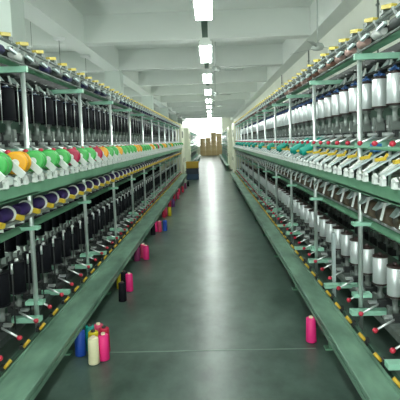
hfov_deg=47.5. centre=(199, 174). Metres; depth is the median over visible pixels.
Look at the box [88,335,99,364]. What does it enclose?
cone
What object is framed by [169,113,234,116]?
ceiling beam
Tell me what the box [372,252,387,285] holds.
thread
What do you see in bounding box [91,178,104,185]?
package
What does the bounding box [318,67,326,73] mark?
package
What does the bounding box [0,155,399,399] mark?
floor
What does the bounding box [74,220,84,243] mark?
thread
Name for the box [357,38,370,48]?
package
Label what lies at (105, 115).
thread
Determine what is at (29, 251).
thread
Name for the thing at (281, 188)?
thread
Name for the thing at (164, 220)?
cone
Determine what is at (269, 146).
package
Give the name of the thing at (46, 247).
thread
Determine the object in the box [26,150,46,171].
spool
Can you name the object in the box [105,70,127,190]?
column
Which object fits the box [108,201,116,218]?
thread
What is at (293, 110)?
thread
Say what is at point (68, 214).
thread
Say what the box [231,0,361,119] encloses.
ceiling beam
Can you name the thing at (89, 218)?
thread
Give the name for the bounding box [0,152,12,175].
spool
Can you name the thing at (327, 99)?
thread
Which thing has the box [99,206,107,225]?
thread
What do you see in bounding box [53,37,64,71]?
junction box
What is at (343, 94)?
thread
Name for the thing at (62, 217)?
thread
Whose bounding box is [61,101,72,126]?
thread
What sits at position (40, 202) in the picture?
package
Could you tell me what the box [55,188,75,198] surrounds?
package
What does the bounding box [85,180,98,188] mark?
package
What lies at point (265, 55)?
ceiling beam
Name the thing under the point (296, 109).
thread
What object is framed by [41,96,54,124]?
thread
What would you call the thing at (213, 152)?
cardboard box
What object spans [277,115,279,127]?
thread
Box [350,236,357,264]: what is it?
thread
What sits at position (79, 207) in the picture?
thread
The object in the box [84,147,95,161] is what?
spool
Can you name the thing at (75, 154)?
spool
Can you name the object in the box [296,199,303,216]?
thread
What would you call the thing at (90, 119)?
thread
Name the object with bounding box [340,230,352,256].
thread
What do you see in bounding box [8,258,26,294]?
thread
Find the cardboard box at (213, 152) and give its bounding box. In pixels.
[211,150,216,155]
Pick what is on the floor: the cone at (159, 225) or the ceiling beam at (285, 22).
the cone at (159, 225)
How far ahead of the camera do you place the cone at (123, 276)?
4.50 m
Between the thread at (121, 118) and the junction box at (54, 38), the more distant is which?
the junction box at (54, 38)
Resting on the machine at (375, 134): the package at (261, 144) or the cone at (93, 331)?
the package at (261, 144)
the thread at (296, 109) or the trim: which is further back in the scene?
the thread at (296, 109)
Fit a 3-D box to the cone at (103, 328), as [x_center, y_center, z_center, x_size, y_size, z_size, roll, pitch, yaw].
[-0.667,1.147,3.171,0.075,0.187,0.076,-3,4,-13]
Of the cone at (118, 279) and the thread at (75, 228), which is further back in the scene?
the cone at (118, 279)
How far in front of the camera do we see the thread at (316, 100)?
4.67 m
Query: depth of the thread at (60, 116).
3.98 m
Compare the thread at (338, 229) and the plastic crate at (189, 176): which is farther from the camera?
the plastic crate at (189, 176)
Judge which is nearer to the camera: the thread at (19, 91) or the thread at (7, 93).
the thread at (7, 93)
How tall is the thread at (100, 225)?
0.237 m
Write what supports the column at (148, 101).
on the floor
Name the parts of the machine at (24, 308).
guide rod, take arm, handle, lever, guard plate, lever, take arm, spindle rod, cross arm, guide rod, cross arm, lever, guard plate, handle, lever, spindle rod, post, shelf plate, take arm, guide rod, guard plate, lever, handle, lever, spindle rod, take arm, guard plate, lever, handle, lever, spindle rod, take arm, lever, lever, handle, spindle rod, guard plate, cross arm, spindle rail, take arm, lever, lever, guard plate, spindle rod, handle, lever, take arm, spindle rod, handle, spindle rail, post, shelf plate, guard plate, take arm, guide rail, peg rail, handle, rail, take rail, lever, handle, take arm, lever, cross arm, take arm, handle, lever, handle, lever, handle, post, handle, cross arm, post, post, post, post, post, post, post, post, control panel, cabinet door, cabinet door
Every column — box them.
[0,0,36,252]
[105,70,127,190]
[142,96,153,168]
[160,107,168,117]
[171,114,176,123]
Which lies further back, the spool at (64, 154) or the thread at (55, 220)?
the thread at (55, 220)
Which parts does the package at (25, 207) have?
handle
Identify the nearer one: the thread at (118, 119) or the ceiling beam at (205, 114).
the thread at (118, 119)
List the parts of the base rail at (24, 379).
leg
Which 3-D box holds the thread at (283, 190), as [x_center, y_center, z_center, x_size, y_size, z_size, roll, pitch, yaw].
[1.307,0.326,7.040,0.099,0.217,0.101,-2,4,2]
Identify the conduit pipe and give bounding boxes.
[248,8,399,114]
[376,0,379,171]
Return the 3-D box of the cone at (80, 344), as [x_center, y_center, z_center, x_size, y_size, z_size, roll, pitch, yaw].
[-0.828,1.155,3.136,0.075,0.187,0.076,-2,4,-8]
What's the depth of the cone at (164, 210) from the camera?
8.77 m
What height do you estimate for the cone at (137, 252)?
0.187 m
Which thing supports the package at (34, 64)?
on the machine at (24, 308)
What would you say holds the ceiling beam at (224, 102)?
attached to the ceiling
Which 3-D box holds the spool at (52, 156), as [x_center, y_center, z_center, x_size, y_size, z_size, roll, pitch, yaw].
[-1.021,-0.106,3.064,0.131,0.132,0.165,-3,4,-10]
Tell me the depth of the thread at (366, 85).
3.17 m
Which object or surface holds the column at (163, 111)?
on the floor
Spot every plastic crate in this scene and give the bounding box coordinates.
[186,161,198,168]
[186,168,198,173]
[187,174,198,179]
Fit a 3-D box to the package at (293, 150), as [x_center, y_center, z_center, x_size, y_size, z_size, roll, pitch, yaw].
[1.069,-0.311,4.751,0.264,0.190,0.084,-2,4,2]
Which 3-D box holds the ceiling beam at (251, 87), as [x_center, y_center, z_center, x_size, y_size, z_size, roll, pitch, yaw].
[-2.347,-3.906,20.689,10.450,0.580,0.320,-2,4,2]
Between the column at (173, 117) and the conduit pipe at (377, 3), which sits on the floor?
the column at (173, 117)
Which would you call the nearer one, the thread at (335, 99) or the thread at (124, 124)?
the thread at (335, 99)
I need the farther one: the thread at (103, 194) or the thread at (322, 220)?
the thread at (103, 194)
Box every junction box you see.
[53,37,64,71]
[80,55,89,76]
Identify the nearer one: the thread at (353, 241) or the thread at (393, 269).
the thread at (393, 269)
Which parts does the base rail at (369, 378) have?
leg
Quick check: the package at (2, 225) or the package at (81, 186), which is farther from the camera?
the package at (81, 186)
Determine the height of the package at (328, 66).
0.056 m
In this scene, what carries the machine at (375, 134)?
on the floor
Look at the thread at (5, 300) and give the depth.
2.84 m
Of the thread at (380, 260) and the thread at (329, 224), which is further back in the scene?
the thread at (329, 224)
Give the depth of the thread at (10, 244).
4.34 m
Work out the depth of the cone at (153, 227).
7.12 m
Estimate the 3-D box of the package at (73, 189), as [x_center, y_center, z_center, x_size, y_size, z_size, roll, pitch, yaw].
[-1.065,0.138,3.823,0.139,0.100,0.181,-2,4,2]
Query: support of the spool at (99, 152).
on the machine at (24, 308)
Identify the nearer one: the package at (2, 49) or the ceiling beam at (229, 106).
the package at (2, 49)
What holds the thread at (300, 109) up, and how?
on the machine at (375, 134)
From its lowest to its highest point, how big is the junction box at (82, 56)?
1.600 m
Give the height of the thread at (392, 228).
0.195 m
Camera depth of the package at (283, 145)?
5.72 m
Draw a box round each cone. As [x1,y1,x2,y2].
[75,329,85,356]
[85,323,93,350]
[88,329,97,337]
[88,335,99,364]
[94,322,102,334]
[98,332,109,361]
[99,325,110,351]
[116,271,122,288]
[118,281,126,301]
[121,271,127,282]
[125,272,133,291]
[134,247,139,260]
[140,243,145,257]
[143,245,148,259]
[151,224,155,234]
[157,220,161,231]
[162,209,165,217]
[163,219,166,230]
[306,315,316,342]
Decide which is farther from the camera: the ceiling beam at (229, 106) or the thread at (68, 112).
the ceiling beam at (229, 106)
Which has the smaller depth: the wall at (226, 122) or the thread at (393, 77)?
the thread at (393, 77)
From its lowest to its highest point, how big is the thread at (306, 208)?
0.217 m
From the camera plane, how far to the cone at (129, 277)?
4.44 m
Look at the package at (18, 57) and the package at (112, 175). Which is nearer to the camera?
the package at (18, 57)
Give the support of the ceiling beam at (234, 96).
attached to the ceiling
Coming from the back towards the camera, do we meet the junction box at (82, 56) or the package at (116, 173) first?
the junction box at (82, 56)
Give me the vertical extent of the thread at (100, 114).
0.237 m
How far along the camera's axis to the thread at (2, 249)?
4.11 m
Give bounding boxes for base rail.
[0,174,186,399]
[231,172,399,399]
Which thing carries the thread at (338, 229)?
on the machine at (375, 134)
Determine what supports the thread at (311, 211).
on the machine at (375, 134)
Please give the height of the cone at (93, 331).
0.187 m
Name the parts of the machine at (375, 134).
control panel, cabinet door, post, post, post, post, post, post, post, cross arm, post, cross arm, post, handle, handle, lever, cross arm, lever, handle, guard plate, lever, handle, guard plate, take arm, lever, post, shelf plate, handle, take rail, rail, guard plate, take arm, spindle rail, guide rail, peg rail, cross arm, guard plate, handle, lever, lever, guard plate, lever rail, take arm, cross arm, guard plate, lever, handle, take arm, guard plate, lever, stub post, lever, lever, handle, spindle rail, take arm, guard plate, handle, guard plate, lever, lever, handle, guard plate, guard plate, take arm, handle, cross arm, post, lever, shelf plate, lever, handle, guard plate, take arm, guard plate, handle, lever, lever, cross arm, guard plate, cross arm, take arm, guard plate, handle, guard plate, handle, lever, lever, take arm, knob, knob, guard plate, handle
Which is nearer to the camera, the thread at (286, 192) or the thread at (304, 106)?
the thread at (304, 106)
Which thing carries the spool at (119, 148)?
on the machine at (24, 308)
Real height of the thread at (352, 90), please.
0.217 m
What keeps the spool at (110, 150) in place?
on the machine at (24, 308)
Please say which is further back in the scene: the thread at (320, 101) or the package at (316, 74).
the thread at (320, 101)
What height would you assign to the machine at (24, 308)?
2.140 m
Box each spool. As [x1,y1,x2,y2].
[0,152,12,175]
[7,151,31,174]
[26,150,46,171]
[42,149,59,168]
[55,149,70,166]
[67,148,80,164]
[77,148,88,163]
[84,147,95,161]
[93,147,102,160]
[99,147,108,159]
[105,146,113,158]
[111,146,118,157]
[115,146,122,154]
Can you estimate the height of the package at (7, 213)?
0.100 m
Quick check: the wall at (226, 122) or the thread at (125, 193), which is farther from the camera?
the wall at (226, 122)
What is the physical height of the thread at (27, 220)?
0.215 m
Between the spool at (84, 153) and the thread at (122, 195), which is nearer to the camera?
the spool at (84, 153)
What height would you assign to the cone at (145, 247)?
0.187 m
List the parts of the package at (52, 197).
handle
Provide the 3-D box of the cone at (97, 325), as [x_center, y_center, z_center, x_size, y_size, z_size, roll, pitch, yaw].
[-0.721,1.144,3.233,0.075,0.187,0.076,-2,4,-6]
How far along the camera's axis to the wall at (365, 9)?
8.48 m
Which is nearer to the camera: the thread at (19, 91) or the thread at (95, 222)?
the thread at (19, 91)
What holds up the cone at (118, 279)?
on the floor
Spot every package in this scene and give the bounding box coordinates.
[0,44,4,53]
[0,206,24,222]
[0,222,5,228]
[7,52,22,61]
[11,200,40,214]
[24,60,37,67]
[33,195,53,208]
[39,66,50,73]
[43,191,65,203]
[51,71,62,78]
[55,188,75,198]
[62,76,71,82]
[66,185,83,194]
[72,79,80,85]
[76,182,91,191]
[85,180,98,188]
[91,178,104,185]
[98,176,109,183]
[103,174,114,181]
[108,173,118,179]
[114,171,122,177]
[117,170,126,176]
[258,139,268,148]
[267,137,281,150]
[276,138,295,151]
[290,137,311,154]
[299,135,325,155]
[311,72,319,77]
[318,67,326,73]
[326,61,335,68]
[334,54,345,62]
[345,47,356,56]
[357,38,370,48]
[371,28,387,39]
[389,16,399,28]
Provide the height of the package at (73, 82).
0.056 m
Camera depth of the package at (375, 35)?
2.42 m
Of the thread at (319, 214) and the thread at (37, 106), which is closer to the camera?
the thread at (37, 106)
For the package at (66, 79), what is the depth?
3.72 m
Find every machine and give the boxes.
[0,32,185,376]
[184,128,198,170]
[221,126,232,169]
[232,3,399,388]
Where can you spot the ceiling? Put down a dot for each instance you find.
(85, 7)
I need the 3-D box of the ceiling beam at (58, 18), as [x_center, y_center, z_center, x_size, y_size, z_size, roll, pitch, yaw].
[-2.370,-3.961,21.578,0.400,0.600,53.500,-2,4,2]
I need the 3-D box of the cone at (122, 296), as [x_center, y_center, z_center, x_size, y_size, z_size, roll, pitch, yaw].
[-0.718,1.073,4.190,0.075,0.187,0.076,-4,5,-30]
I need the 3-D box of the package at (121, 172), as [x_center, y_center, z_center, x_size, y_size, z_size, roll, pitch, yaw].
[-1.017,-0.012,5.817,0.139,0.100,0.181,-2,4,2]
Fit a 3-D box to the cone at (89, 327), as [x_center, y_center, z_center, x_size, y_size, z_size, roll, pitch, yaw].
[-0.776,1.147,3.214,0.075,0.187,0.076,-2,4,-5]
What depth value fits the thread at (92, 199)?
7.33 m
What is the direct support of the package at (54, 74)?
on the machine at (24, 308)
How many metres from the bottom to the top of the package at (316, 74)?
0.056 m
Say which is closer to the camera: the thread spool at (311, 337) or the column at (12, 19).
the thread spool at (311, 337)
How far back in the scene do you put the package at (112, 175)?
5.36 m
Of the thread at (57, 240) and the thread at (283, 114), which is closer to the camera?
the thread at (57, 240)
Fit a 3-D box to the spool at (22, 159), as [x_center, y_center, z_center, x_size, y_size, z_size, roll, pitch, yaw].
[-1.034,-0.069,2.565,0.131,0.132,0.165,-3,4,-10]
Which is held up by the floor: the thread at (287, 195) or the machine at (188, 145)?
the machine at (188, 145)
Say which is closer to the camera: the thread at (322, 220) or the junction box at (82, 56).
the thread at (322, 220)
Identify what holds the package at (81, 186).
on the machine at (24, 308)
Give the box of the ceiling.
[30,0,313,52]
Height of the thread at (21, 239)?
0.215 m
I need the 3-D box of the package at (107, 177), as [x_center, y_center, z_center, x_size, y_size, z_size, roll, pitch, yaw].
[-1.035,0.044,5.069,0.139,0.100,0.181,-2,4,2]
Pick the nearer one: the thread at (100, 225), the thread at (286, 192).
the thread at (100, 225)
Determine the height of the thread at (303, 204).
0.217 m
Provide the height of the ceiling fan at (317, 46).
1.170 m
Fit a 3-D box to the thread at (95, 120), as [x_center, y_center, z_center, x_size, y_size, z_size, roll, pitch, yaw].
[-1.236,-0.651,5.272,0.110,0.237,0.111,-2,4,2]
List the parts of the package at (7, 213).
handle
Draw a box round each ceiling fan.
[200,72,230,95]
[202,42,242,71]
[293,0,332,53]
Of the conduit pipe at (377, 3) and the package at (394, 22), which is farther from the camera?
the conduit pipe at (377, 3)
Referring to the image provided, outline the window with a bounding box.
[189,118,222,146]
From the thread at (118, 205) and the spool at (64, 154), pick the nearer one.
the spool at (64, 154)
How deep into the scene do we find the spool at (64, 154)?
3.27 m
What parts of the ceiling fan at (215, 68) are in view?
motor, blade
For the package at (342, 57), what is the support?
on the machine at (375, 134)
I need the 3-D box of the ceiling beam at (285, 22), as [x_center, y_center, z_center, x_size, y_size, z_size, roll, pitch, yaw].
[-2.611,-3.089,9.773,10.450,0.580,0.320,-2,4,2]
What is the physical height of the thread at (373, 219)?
0.195 m
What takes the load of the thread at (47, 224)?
on the machine at (24, 308)
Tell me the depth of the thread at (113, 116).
6.23 m
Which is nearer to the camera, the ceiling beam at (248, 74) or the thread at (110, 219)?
the thread at (110, 219)
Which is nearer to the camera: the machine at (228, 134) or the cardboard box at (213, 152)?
the machine at (228, 134)
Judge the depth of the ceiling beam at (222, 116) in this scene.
42.32 m
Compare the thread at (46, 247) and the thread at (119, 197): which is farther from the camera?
the thread at (119, 197)
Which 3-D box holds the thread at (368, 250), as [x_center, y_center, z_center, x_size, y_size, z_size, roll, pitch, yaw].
[1.216,0.606,3.301,0.099,0.217,0.101,-2,4,2]
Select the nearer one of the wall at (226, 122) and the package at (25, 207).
the package at (25, 207)
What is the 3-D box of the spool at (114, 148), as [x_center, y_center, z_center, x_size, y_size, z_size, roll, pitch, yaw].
[-0.973,-0.256,5.058,0.131,0.132,0.165,-3,4,-10]
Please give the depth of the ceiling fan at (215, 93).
15.71 m
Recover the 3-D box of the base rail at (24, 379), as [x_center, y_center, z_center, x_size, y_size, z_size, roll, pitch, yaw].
[-0.764,0.668,9.146,0.200,0.266,15.700,-2,4,2]
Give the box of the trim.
[110,348,315,352]
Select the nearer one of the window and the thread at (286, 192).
the thread at (286, 192)
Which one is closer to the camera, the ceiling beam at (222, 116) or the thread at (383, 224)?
the thread at (383, 224)
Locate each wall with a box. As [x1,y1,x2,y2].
[177,117,233,154]
[234,0,399,244]
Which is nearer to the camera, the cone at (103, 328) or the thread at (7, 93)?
the thread at (7, 93)
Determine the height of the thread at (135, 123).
0.237 m
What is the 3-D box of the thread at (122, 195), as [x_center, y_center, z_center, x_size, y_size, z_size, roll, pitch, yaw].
[-1.162,0.408,6.855,0.110,0.237,0.111,-2,4,2]
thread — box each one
[0,85,16,120]
[0,233,4,257]
[0,268,10,307]
[3,228,16,251]
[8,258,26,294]
[14,223,26,245]
[15,89,30,121]
[23,249,40,282]
[25,219,36,240]
[29,93,43,123]
[34,215,44,235]
[36,242,51,272]
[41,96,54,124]
[42,212,52,230]
[48,235,61,264]
[50,209,59,226]
[52,99,63,125]
[57,206,65,223]
[57,230,70,256]
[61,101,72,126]
[63,203,71,219]
[66,225,78,249]
[69,201,76,216]
[70,104,78,127]
[74,198,81,213]
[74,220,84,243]
[78,107,86,127]
[81,217,92,238]
[85,107,92,128]
[88,193,94,206]
[88,212,98,233]
[92,109,98,128]
[92,191,98,204]
[93,209,103,229]
[96,189,102,201]
[97,110,103,129]
[99,188,105,200]
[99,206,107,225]
[103,112,108,129]
[103,203,112,221]
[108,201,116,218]
[112,114,116,130]
[112,198,120,215]
[116,115,119,130]
[116,196,123,212]
[118,117,123,131]
[120,194,126,209]
[123,118,126,131]
[123,192,129,207]
[134,121,136,132]
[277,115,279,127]
[279,187,283,200]
[281,189,287,202]
[282,112,284,126]
[283,191,289,205]
[285,111,288,125]
[286,193,289,207]
[291,109,294,124]
[293,197,299,213]
[294,107,299,123]
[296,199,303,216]
[298,106,304,122]
[300,202,307,219]
[302,105,307,121]
[304,205,312,223]
[307,102,312,121]
[308,208,317,227]
[312,100,319,119]
[317,211,322,232]
[318,99,326,118]
[319,215,329,237]
[324,95,333,117]
[325,220,335,243]
[331,92,341,116]
[332,224,343,249]
[339,89,350,114]
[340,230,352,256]
[348,85,356,112]
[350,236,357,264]
[362,81,373,110]
[363,243,374,274]
[371,76,387,108]
[372,218,380,230]
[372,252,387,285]
[381,222,390,235]
[386,70,399,105]
[386,262,399,298]
[390,227,399,241]
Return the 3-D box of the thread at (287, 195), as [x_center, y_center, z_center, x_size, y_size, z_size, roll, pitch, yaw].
[1.295,0.363,6.541,0.099,0.217,0.101,-2,4,2]
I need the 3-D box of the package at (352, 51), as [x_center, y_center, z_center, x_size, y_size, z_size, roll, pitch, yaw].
[0.983,-0.804,2.950,0.055,0.056,0.120,-2,4,2]
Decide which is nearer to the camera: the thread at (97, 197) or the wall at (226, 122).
the thread at (97, 197)
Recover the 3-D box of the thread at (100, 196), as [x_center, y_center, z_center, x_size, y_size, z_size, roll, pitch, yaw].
[-1.747,0.363,7.869,0.110,0.215,0.111,-2,4,2]
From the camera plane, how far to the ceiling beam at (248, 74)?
16.84 m
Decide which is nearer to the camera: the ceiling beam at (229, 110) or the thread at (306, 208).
the thread at (306, 208)
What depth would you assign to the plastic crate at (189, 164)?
17.18 m
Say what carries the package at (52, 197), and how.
on the machine at (24, 308)
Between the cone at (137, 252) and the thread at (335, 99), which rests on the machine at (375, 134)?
the thread at (335, 99)
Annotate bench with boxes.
[219,154,228,169]
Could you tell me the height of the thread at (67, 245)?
0.237 m
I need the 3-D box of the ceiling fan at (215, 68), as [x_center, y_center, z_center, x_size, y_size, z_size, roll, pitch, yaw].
[0.474,-2.931,10.308,0.982,1.170,1.134,-2,4,-1]
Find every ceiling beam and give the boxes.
[23,0,185,121]
[25,6,309,48]
[27,44,282,73]
[70,67,266,87]
[98,82,256,96]
[125,93,249,102]
[134,100,244,107]
[142,105,240,111]
[157,109,237,114]
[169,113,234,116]
[169,115,232,118]
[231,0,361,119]
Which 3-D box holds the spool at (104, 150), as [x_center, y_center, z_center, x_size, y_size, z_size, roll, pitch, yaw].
[-0.985,-0.218,4.559,0.131,0.132,0.165,-3,4,-10]
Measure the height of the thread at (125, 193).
0.237 m
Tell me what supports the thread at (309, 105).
on the machine at (375, 134)
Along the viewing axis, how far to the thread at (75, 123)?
4.48 m
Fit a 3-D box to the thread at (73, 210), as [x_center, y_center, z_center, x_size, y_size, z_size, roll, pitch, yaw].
[-1.784,0.475,6.373,0.110,0.215,0.111,-2,4,2]
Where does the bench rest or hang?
on the floor
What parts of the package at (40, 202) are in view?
handle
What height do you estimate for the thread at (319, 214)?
0.217 m
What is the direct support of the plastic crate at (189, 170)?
on the plastic crate at (189, 176)
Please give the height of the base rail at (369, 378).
0.266 m
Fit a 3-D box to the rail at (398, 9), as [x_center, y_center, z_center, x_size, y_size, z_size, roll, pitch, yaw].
[2.778,-2.907,16.768,0.058,0.040,26.000,-2,4,2]
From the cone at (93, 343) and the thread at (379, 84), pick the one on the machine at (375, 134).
the thread at (379, 84)
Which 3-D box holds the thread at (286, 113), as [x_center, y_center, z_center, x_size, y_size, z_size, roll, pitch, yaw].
[1.258,-0.808,6.454,0.099,0.217,0.101,-2,4,2]
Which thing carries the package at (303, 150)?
on the machine at (375, 134)
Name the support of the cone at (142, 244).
on the floor
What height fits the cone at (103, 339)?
0.187 m
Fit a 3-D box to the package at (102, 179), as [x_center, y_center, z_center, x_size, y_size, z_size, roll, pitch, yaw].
[-1.041,0.063,4.820,0.139,0.100,0.181,-2,4,2]
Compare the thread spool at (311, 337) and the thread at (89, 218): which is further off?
the thread at (89, 218)
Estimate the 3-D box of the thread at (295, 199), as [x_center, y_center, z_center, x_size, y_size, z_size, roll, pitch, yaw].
[1.283,0.401,6.043,0.099,0.217,0.101,-2,4,2]
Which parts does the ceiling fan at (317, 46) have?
blade, down rod, motor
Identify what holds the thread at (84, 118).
on the machine at (24, 308)
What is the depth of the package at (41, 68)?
3.22 m
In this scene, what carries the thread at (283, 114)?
on the machine at (375, 134)
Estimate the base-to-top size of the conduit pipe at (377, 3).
3.500 m
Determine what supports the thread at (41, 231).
on the machine at (24, 308)

